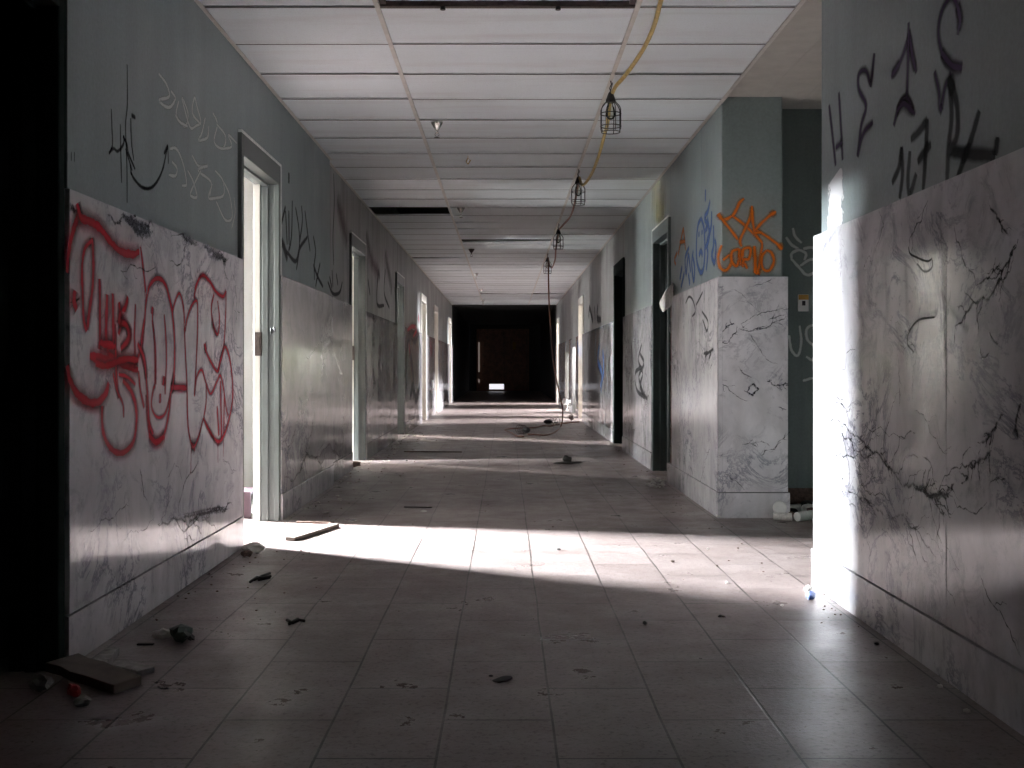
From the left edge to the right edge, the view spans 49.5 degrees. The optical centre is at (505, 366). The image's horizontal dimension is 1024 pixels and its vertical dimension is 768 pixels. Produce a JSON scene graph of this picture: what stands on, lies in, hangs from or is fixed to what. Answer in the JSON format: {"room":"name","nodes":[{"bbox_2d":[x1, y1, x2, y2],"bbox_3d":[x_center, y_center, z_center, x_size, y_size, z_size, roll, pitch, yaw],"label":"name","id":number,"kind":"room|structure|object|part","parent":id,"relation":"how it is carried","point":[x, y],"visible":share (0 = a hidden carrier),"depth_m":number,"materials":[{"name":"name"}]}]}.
{"room":"hospital interior","nodes":[
{"label":"hospital interior","id":0,"kind":"room"},
{"bbox_2d":[0,0,253,606],"bbox_3d":[-3.178,-0.393,3.025,3.150,2.755,12.050,0,0,0],"label":"wall","id":1,"kind":"structure","parent":0,"point":[3,6],"depth_m":4.55,"materials":[{"name":"white paint"}]},
{"bbox_2d":[65,0,452,613],"bbox_3d":[-1.541,-0.339,14.000,0.199,3.653,34.000,0,0,0],"label":"wall","id":2,"kind":"structure","parent":0,"point":[159,98],"depth_m":4.98,"materials":[{"name":"grey paint"}]},
{"bbox_2d":[2,0,66,671],"bbox_3d":[-1.524,-0.157,3.101,0.165,2.284,1.102,0,0,0],"label":"door","id":3,"kind":"structure","parent":2,"relation":"in","point":[37,29],"depth_m":3.58,"materials":[{"name":"ceramic"}]},
{"bbox_2d":[65,396,452,656],"bbox_3d":[-1.466,0.902,14.000,0.069,0.165,34.000,0,0,0],"label":"baseboard","id":4,"kind":"structure","parent":2,"relation":"attached to","point":[87,628],"depth_m":4.79,"materials":[{"name":"white stone"}]},
{"bbox_2d":[238,129,281,521],"bbox_3d":[-1.524,-0.157,6.606,0.165,2.284,1.072,0,0,0],"label":"door","id":5,"kind":"structure","parent":2,"relation":"in","point":[255,163],"depth_m":7.07,"materials":[{"name":"wood"}]},
{"bbox_3d":[-1.576,-0.145,7.063,0.040,0.150,0.022,0,0,0],"label":"strike plate","id":6,"kind":"part","parent":5,"relation":"part of","materials":[{"name":"metal"}]},
{"bbox_2d":[349,231,365,459],"bbox_3d":[-1.558,-0.157,11.201,0.165,2.284,1.102,0,0,0],"label":"door","id":7,"kind":"structure","parent":2,"relation":"in","point":[357,247],"depth_m":11.68,"materials":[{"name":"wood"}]},
{"bbox_3d":[-1.610,-0.145,11.673,0.040,0.150,0.022,0,0,0],"label":"strike plate","id":8,"kind":"part","parent":7,"relation":"part of","materials":[{"name":"metal"}]},
{"bbox_2d":[395,271,404,434],"bbox_3d":[-1.558,-0.157,15.656,0.165,2.284,1.112,0,0,0],"label":"door","id":9,"kind":"structure","parent":2,"relation":"in","point":[399,279],"depth_m":16.14,"materials":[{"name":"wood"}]},
{"bbox_2d":[420,293,426,419],"bbox_3d":[-1.558,-0.157,20.106,0.165,2.284,1.212,0,0,0],"label":"door","id":10,"kind":"structure","parent":2,"relation":"in","point":[423,299],"depth_m":20.64,"materials":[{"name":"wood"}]},
{"bbox_2d":[434,304,437,411],"bbox_3d":[-1.558,-0.157,23.706,0.165,2.284,1.212,0,0,0],"label":"door","id":11,"kind":"structure","parent":2,"relation":"in","point":[435,306],"depth_m":24.25,"materials":[{"name":"wood"}]},
{"bbox_2d":[448,317,450,402],"bbox_3d":[-1.558,-0.157,29.606,0.165,2.284,1.212,0,0,0],"label":"door","id":12,"kind":"structure","parent":2,"relation":"in","point":[449,318],"depth_m":30.14,"materials":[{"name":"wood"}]},
{"bbox_2d":[395,207,550,293],"bbox_3d":[0.000,-2.215,21.000,9.500,0.100,48.000,0,0,0],"label":"ceiling slab","id":13,"kind":"structure","parent":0,"point":[402,210],"depth_m":15.47,"materials":[{"name":"black"}]},
{"bbox_2d":[452,305,555,401],"bbox_3d":[-0.043,-0.590,38.000,3.183,3.150,14.000,0,0,0],"label":"wall","id":14,"kind":"structure","parent":0,"point":[463,316],"depth_m":36.13,"materials":[{"name":"black paint"}]},
{"bbox_2d":[469,325,539,390],"bbox_3d":[0.000,-0.590,45.125,3.400,3.150,0.150,0,0,0],"label":"wall","id":15,"kind":"structure","parent":0,"point":[534,330],"depth_m":45.05,"materials":[{"name":"black paint"}]},
{"bbox_2d":[476,329,528,390],"bbox_3d":[-0.120,-0.273,44.955,2.126,2.516,0.190,0,0,0],"label":"door","id":16,"kind":"structure","parent":15,"relation":"in","point":[502,355],"depth_m":44.95,"materials":[{"name":"brown wood"}]},
{"bbox_2d":[489,384,503,388],"bbox_3d":[-0.369,0.802,44.977,0.591,0.215,0.045,0,0,0],"label":"vent","id":17,"kind":"object","parent":16,"relation":"attached to","point":[491,386],"depth_m":44.98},
{"bbox_2d":[194,0,821,304],"bbox_3d":[1.057,-1.762,13.893,5.113,0.085,34.214,0,0,0],"label":"ceiling","id":18,"kind":"structure","parent":0,"point":[520,94],"depth_m":7.19,"materials":[{"name":"tile"}]},
{"bbox_2d":[431,121,442,137],"bbox_3d":[-0.485,-1.673,7.840,0.086,0.111,0.086,0,0,0],"label":"sprinkler head","id":19,"kind":"object","parent":18,"relation":"attached to","point":[436,124],"visible":1,"depth_m":7.82},
{"bbox_2d":[457,207,464,217],"bbox_3d":[-0.485,-1.673,12.050,0.086,0.111,0.086,0,0,0],"label":"sprinkler head","id":20,"kind":"object","parent":18,"relation":"attached to","point":[460,209],"visible":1,"depth_m":12.03},
{"bbox_2d":[379,0,636,10],"bbox_3d":[0.009,-1.747,5.027,1.218,0.086,0.595,0,0,0],"label":"ceiling light","id":21,"kind":"object","parent":18,"relation":"attached to","point":[442,4],"visible":1,"depth_m":5.29,"materials":[{"name":"metal"}]},
{"bbox_2d":[386,0,628,0],"bbox_3d":[0.009,-1.746,5.022,1.158,0.008,0.525,0,0,0],"label":"diffuser","id":22,"kind":"object","parent":21,"relation":"attached to","point":[386,0],"depth_m":5.28,"materials":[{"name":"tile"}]},
{"bbox_2d":[528,253,562,435],"bbox_3d":[0.744,-0.356,17.019,0.934,2.725,2.465,0,0,0],"label":"work light","id":23,"kind":"object","parent":18,"relation":"hanging from","point":[546,261],"depth_m":16.83,"materials":[{"name":"black metal"}]},
{"bbox_3d":[0.744,-0.320,17.019,0.322,2.652,2.464,0,0,15],"label":"extension cord","id":24,"kind":"part","parent":23,"relation":"part of","materials":[{"name":"brown rubber"}]},
{"bbox_2d":[548,185,578,268],"bbox_3d":[0.631,-1.563,13.202,0.130,0.311,7.105,0,0,0],"label":"work light","id":25,"kind":"object","parent":18,"relation":"hanging from","point":[558,232],"depth_m":13.25,"materials":[{"name":"black metal"}]},
{"bbox_3d":[0.658,-1.532,13.202,0.070,0.246,7.105,0,0,0],"label":"extension cord","id":26,"kind":"part","parent":25,"relation":"part of","materials":[{"name":"rubber"}]},
{"bbox_2d":[571,169,585,205],"bbox_3d":[0.631,-1.563,9.650,0.130,0.311,0.130,0,0,0],"label":"work light","id":27,"kind":"object","parent":18,"relation":"hanging from","point":[577,182],"visible":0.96,"depth_m":9.66,"materials":[{"name":"black metal"}]},
{"bbox_2d":[578,0,662,185],"bbox_3d":[0.662,-1.563,7.302,0.191,0.311,4.707,0,0,0],"label":"work light","id":28,"kind":"object","parent":18,"relation":"hanging from","point":[610,99],"depth_m":6.64,"materials":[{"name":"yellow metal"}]},
{"bbox_3d":[0.631,-1.538,6.670,0.060,0.110,0.060,0,0,0],"label":"light bulb","id":29,"kind":"part","parent":28,"relation":"part of","materials":[{"name":"clear glass"}]},
{"bbox_2d":[606,91,615,102],"bbox_3d":[0.631,-1.621,6.670,0.060,0.064,0.060,0,0,0],"label":"socket","id":30,"kind":"object","parent":28,"relation":"attached to","point":[610,98],"depth_m":6.65,"materials":[{"name":"black metal"}]},
{"bbox_3d":[0.665,-1.610,7.302,0.111,0.180,4.706,0,0,-1],"label":"extension cord","id":31,"kind":"part","parent":28,"relation":"part of","materials":[{"name":"yellow plastic"}]},
{"bbox_2d":[0,391,1023,767],"bbox_3d":[0.000,1.045,21.100,9.500,0.120,48.200,0,0,0],"label":"floor","id":32,"kind":"structure","parent":0,"point":[390,663],"depth_m":3.90,"materials":[{"name":"tile"}]},
{"bbox_2d":[28,674,53,691],"bbox_3d":[-1.411,0.957,3.361,0.082,0.056,0.070,0,0,0],"label":"chunk","id":33,"kind":"object","parent":32,"relation":"on","point":[40,682],"visible":1,"depth_m":3.34,"materials":[{"name":"grey stone"}]},
{"bbox_2d":[67,684,80,696],"bbox_3d":[-1.289,0.965,3.312,0.041,0.040,0.030,0,0,0],"label":"scrap","id":34,"kind":"object","parent":32,"relation":"on","point":[74,690],"visible":0.99,"depth_m":3.30,"materials":[{"name":"red plastic"}]},
{"bbox_2d":[73,695,91,706],"bbox_3d":[-1.232,0.972,3.220,0.050,0.027,0.062,0,0,28],"label":"chunk","id":35,"kind":"object","parent":32,"relation":"on","point":[83,700],"visible":1,"depth_m":3.21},
{"bbox_2d":[46,653,140,693],"bbox_3d":[-1.278,0.953,3.448,0.285,0.064,0.136,0,0,27],"label":"wood board","id":36,"kind":"object","parent":32,"relation":"on","point":[78,668],"visible":1,"depth_m":3.42,"materials":[{"name":"brown wood"}]},
{"bbox_2d":[95,647,118,662],"bbox_3d":[-1.328,0.970,3.682,0.051,0.030,0.200,0,0,-7],"label":"plaster sliver","id":37,"kind":"object","parent":32,"relation":"on","point":[108,655],"visible":0.55,"depth_m":3.70,"materials":[{"name":"white paint"}]},
{"bbox_2d":[109,659,153,675],"bbox_3d":[-1.214,0.975,3.595,0.160,0.020,0.076,0,0,36],"label":"fragment","id":38,"kind":"object","parent":32,"relation":"on","point":[141,669],"visible":0.67,"depth_m":3.57,"materials":[{"name":"paint"}]},
{"bbox_2d":[137,643,153,644],"bbox_3d":[-1.275,0.982,3.930,0.060,0.006,0.020,0,0,0],"label":"strip","id":39,"kind":"object","parent":32,"relation":"on","point":[137,643],"visible":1,"depth_m":3.93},
{"bbox_2d":[151,628,170,638],"bbox_3d":[-1.245,0.964,4.016,0.052,0.041,0.062,0,0,25],"label":"chunk","id":40,"kind":"object","parent":32,"relation":"on","point":[163,633],"visible":0.92,"depth_m":4.00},
{"bbox_2d":[169,624,193,642],"bbox_3d":[-1.167,0.954,3.988,0.090,0.062,0.115,0,0,0],"label":"scrap","id":41,"kind":"object","parent":32,"relation":"on","point":[181,632],"visible":1,"depth_m":3.95,"materials":[{"name":"grey stone"}]},
{"bbox_2d":[188,634,194,640],"bbox_3d":[-1.134,0.976,3.996,0.029,0.018,0.087,0,0,-16],"label":"scrap","id":42,"kind":"object","parent":32,"relation":"on","point":[192,637],"visible":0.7,"depth_m":3.98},
{"bbox_2d":[240,550,252,556],"bbox_3d":[-1.343,0.968,5.749,0.062,0.035,0.051,0,0,0],"label":"chunk","id":43,"kind":"object","parent":32,"relation":"on","point":[245,553],"visible":1,"depth_m":5.73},
{"bbox_2d":[244,487,253,517],"bbox_3d":[-1.760,0.900,7.360,0.200,0.170,0.280,0,0,0],"label":"wooden crate","id":44,"kind":"object","parent":32,"relation":"on","point":[248,491],"visible":0.19,"depth_m":7.22,"materials":[{"name":"pink"}]},
{"bbox_2d":[241,542,264,552],"bbox_3d":[-1.337,0.955,5.871,0.125,0.059,0.084,0,0,-36],"label":"chunk","id":45,"kind":"object","parent":32,"relation":"on","point":[256,547],"visible":0.9,"depth_m":5.84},
{"bbox_2d":[249,572,271,582],"bbox_3d":[-1.117,0.971,5.127,0.080,0.022,0.184,0,0,6],"label":"twig","id":46,"kind":"object","parent":32,"relation":"on","point":[263,576],"visible":1,"depth_m":5.11,"materials":[{"name":"black wood"}]},
{"bbox_2d":[286,618,304,624],"bbox_3d":[-0.810,0.976,4.255,0.079,0.015,0.072,0,0,0],"label":"twig","id":47,"kind":"object","parent":32,"relation":"on","point":[296,620],"visible":1,"depth_m":4.26,"materials":[{"name":"black wood"}]},
{"bbox_2d":[285,523,338,540],"bbox_3d":[-1.138,0.974,6.551,0.073,0.022,0.572,0,0,17],"label":"wood board","id":48,"kind":"object","parent":32,"relation":"on","point":[304,534],"visible":1,"depth_m":6.49,"materials":[{"name":"brown wood"}]},
{"bbox_2d":[296,520,333,523],"bbox_3d":[-1.200,0.979,7.000,0.233,0.012,0.063,0,0,11],"label":"wood strip","id":49,"kind":"object","parent":32,"relation":"on","point":[299,521],"visible":0.91,"depth_m":6.98,"materials":[{"name":"beige wood"}]},
{"bbox_2d":[353,461,360,466],"bbox_3d":[-1.478,0.954,10.856,0.125,0.063,0.147,0,0,0],"label":"chunk","id":50,"kind":"object","parent":32,"relation":"on","point":[355,463],"visible":0.59,"depth_m":10.84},
{"bbox_2d":[304,434,422,513],"bbox_3d":[-1.233,0.977,11.752,0.427,0.017,8.643,0,0,0],"label":"crumbs","id":51,"kind":"object","parent":32,"relation":"on","point":[325,512],"visible":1,"depth_m":10.49,"materials":[{"name":"grey"}]},
{"bbox_2d":[404,506,431,507],"bbox_3d":[-0.613,0.981,7.757,0.200,0.008,0.026,0,0,8],"label":"wood lath","id":52,"kind":"object","parent":32,"relation":"on","point":[404,506],"visible":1,"depth_m":7.75,"materials":[{"name":"brown wood"}]},
{"bbox_2d":[404,451,461,452],"bbox_3d":[-0.839,0.979,12.795,0.678,0.012,0.021,0,0,6],"label":"wood lath","id":53,"kind":"object","parent":32,"relation":"on","point":[404,451],"visible":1,"depth_m":12.78,"materials":[{"name":"brown wood"}]},
{"bbox_2d":[492,676,511,682],"bbox_3d":[-0.008,0.982,3.491,0.043,0.006,0.084,0,0,38],"label":"scrap","id":54,"kind":"object","parent":32,"relation":"on","point":[502,678],"visible":1,"depth_m":3.48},
{"bbox_2d":[155,428,858,626],"bbox_3d":[-0.045,0.979,11.014,2.858,0.012,13.658,0,0,0],"label":"grit","id":55,"kind":"object","parent":32,"relation":"on","point":[432,428],"visible":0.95,"depth_m":6.16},
{"bbox_2d":[515,425,529,433],"bbox_3d":[0.260,0.916,16.185,0.137,0.137,0.321,0,0,-30],"label":"work light","id":56,"kind":"object","parent":32,"relation":"on","point":[525,429],"visible":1,"depth_m":16.15,"materials":[{"name":"metal"}]},
{"bbox_2d":[522,427,529,432],"bbox_3d":[0.306,0.916,16.107,0.090,0.088,0.140,0,0,-30],"label":"socket","id":57,"kind":"object","parent":56,"relation":"attached to","point":[526,429],"depth_m":16.07,"materials":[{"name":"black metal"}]},
{"bbox_2d":[504,421,578,436],"bbox_3d":[0.443,0.973,17.648,0.702,0.022,4.285,0,0,14],"label":"extension cord","id":58,"kind":"object","parent":32,"relation":"on","point":[506,429],"visible":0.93,"depth_m":17.76,"materials":[{"name":"brown rubber"}]},
{"bbox_2d":[544,417,559,424],"bbox_3d":[0.774,0.916,18.586,0.321,0.136,0.137,0,0,-35],"label":"work light","id":59,"kind":"object","parent":32,"relation":"on","point":[547,421],"visible":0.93,"depth_m":18.52,"materials":[{"name":"metal"}]},
{"bbox_2d":[544,419,551,423],"bbox_3d":[0.700,0.916,18.534,0.140,0.088,0.090,0,0,-35],"label":"socket","id":60,"kind":"object","parent":59,"relation":"attached to","point":[548,421],"depth_m":18.50,"materials":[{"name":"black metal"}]},
{"bbox_2d":[562,398,567,410],"bbox_3d":[1.306,0.839,24.459,0.145,0.291,0.157,0,0,0],"label":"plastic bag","id":61,"kind":"object","parent":32,"relation":"on","point":[564,401],"visible":0.89,"depth_m":24.41,"materials":[{"name":"white plastic"}]},
{"bbox_2d":[553,455,581,463],"bbox_3d":[0.628,0.943,11.284,0.223,0.084,0.311,0,0,30],"label":"rag","id":62,"kind":"object","parent":32,"relation":"on","point":[566,459],"visible":1,"depth_m":11.27,"materials":[{"name":"black fabric"}]},
{"bbox_2d":[646,477,664,487],"bbox_3d":[1.270,0.971,9.360,0.165,0.029,0.718,0,0,10],"label":"rubble heap","id":63,"kind":"object","parent":32,"relation":"on","point":[658,479],"visible":1,"depth_m":9.29,"materials":[{"name":"paint"}]},
{"bbox_2d":[773,501,786,512],"bbox_3d":[1.767,0.909,7.155,0.090,0.089,0.039,0,0,0],"label":"lid","id":64,"kind":"object","parent":32,"relation":"on","point":[778,506],"visible":1,"depth_m":7.15,"materials":[{"name":"white plastic"}]},
{"bbox_2d":[773,512,791,520],"bbox_3d":[1.771,0.959,7.102,0.118,0.051,0.052,0,0,11],"label":"paper roll","id":65,"kind":"object","parent":32,"relation":"on","point":[777,516],"visible":1,"depth_m":7.08,"materials":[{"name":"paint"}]},
{"bbox_2d":[790,504,800,511],"bbox_3d":[1.951,0.957,7.509,0.115,0.055,0.056,0,0,-32],"label":"paper roll","id":66,"kind":"object","parent":32,"relation":"on","point":[797,506],"visible":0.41,"depth_m":7.49,"materials":[{"name":"paper"}]},
{"bbox_2d":[793,510,812,520],"bbox_3d":[1.915,0.955,7.114,0.152,0.058,0.060,0,0,-37],"label":"paper roll","id":67,"kind":"object","parent":32,"relation":"on","point":[803,515],"visible":0.86,"depth_m":7.08,"materials":[{"name":"white paper"}]},
{"bbox_2d":[800,500,812,506],"bbox_3d":[2.045,0.946,7.545,0.093,0.077,0.105,0,0,0],"label":"chunk","id":68,"kind":"object","parent":32,"relation":"on","point":[805,501],"visible":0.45,"depth_m":7.52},
{"bbox_2d":[801,504,812,510],"bbox_3d":[2.014,0.949,7.403,0.091,0.072,0.089,0,0,0],"label":"chunk","id":69,"kind":"object","parent":32,"relation":"on","point":[804,507],"visible":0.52,"depth_m":7.38,"materials":[{"name":"paint"}]},
{"bbox_2d":[804,585,811,592],"bbox_3d":[1.319,0.967,4.834,0.035,0.036,0.043,0,0,0],"label":"paper scrap","id":70,"kind":"object","parent":32,"relation":"on","point":[807,588],"visible":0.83,"depth_m":4.82,"materials":[{"name":"white paper"}]},
{"bbox_2d":[805,591,815,599],"bbox_3d":[1.291,0.966,4.685,0.061,0.038,0.045,0,0,-40],"label":"wrapper","id":71,"kind":"object","parent":32,"relation":"on","point":[811,594],"visible":1,"depth_m":4.67,"materials":[{"name":"blue plastic"}]},
{"bbox_2d":[555,0,1023,670],"bbox_3d":[1.593,-0.590,14.000,0.490,3.150,34.000,0,0,0],"label":"wall","id":72,"kind":"structure","parent":0,"point":[918,253],"depth_m":4.21,"materials":[{"name":"grey paint"}]},
{"bbox_2d":[557,317,559,402],"bbox_3d":[1.472,-0.157,29.706,0.165,2.284,1.212,0,0,0],"label":"door","id":73,"kind":"structure","parent":72,"relation":"in","point":[558,318],"depth_m":30.25,"materials":[{"name":"wood"}]},
{"bbox_2d":[578,295,583,417],"bbox_3d":[1.472,-0.157,20.706,0.165,2.284,1.212,0,0,0],"label":"door","id":74,"kind":"structure","parent":72,"relation":"in","point":[581,299],"depth_m":21.25,"materials":[{"name":"wood"}]},
{"bbox_2d":[613,257,624,443],"bbox_3d":[1.472,-0.157,13.731,0.165,2.284,1.162,0,0,0],"label":"door","id":75,"kind":"structure","parent":72,"relation":"in","point":[619,267],"depth_m":14.24,"materials":[{"name":"ceramic"}]},
{"bbox_2d":[652,215,670,470],"bbox_3d":[1.472,-0.157,10.031,0.165,2.284,1.062,0,0,0],"label":"door","id":76,"kind":"structure","parent":72,"relation":"in","point":[661,234],"depth_m":10.49,"materials":[{"name":"teal ceramic"}]},
{"bbox_2d":[555,396,1023,735],"bbox_3d":[1.615,0.902,14.000,0.471,0.165,34.000,0,0,0],"label":"baseboard","id":77,"kind":"structure","parent":72,"relation":"attached to","point":[989,680],"depth_m":3.95,"materials":[{"name":"white stone"}]},
{"bbox_2d":[782,109,821,503],"bbox_3d":[2.680,-0.590,6.200,2.040,3.150,3.000,0,0,0],"label":"wall","id":78,"kind":"structure","parent":0,"point":[801,128],"depth_m":7.60,"materials":[{"name":"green paint"}]},
{"bbox_2d":[798,294,808,310],"bbox_3d":[2.036,-0.437,7.588,0.072,0.116,0.025,0,0,0],"label":"light switch","id":79,"kind":"object","parent":78,"relation":"attached to","point":[803,299],"visible":1,"depth_m":7.59,"materials":[{"name":"white plastic"}]}
]}

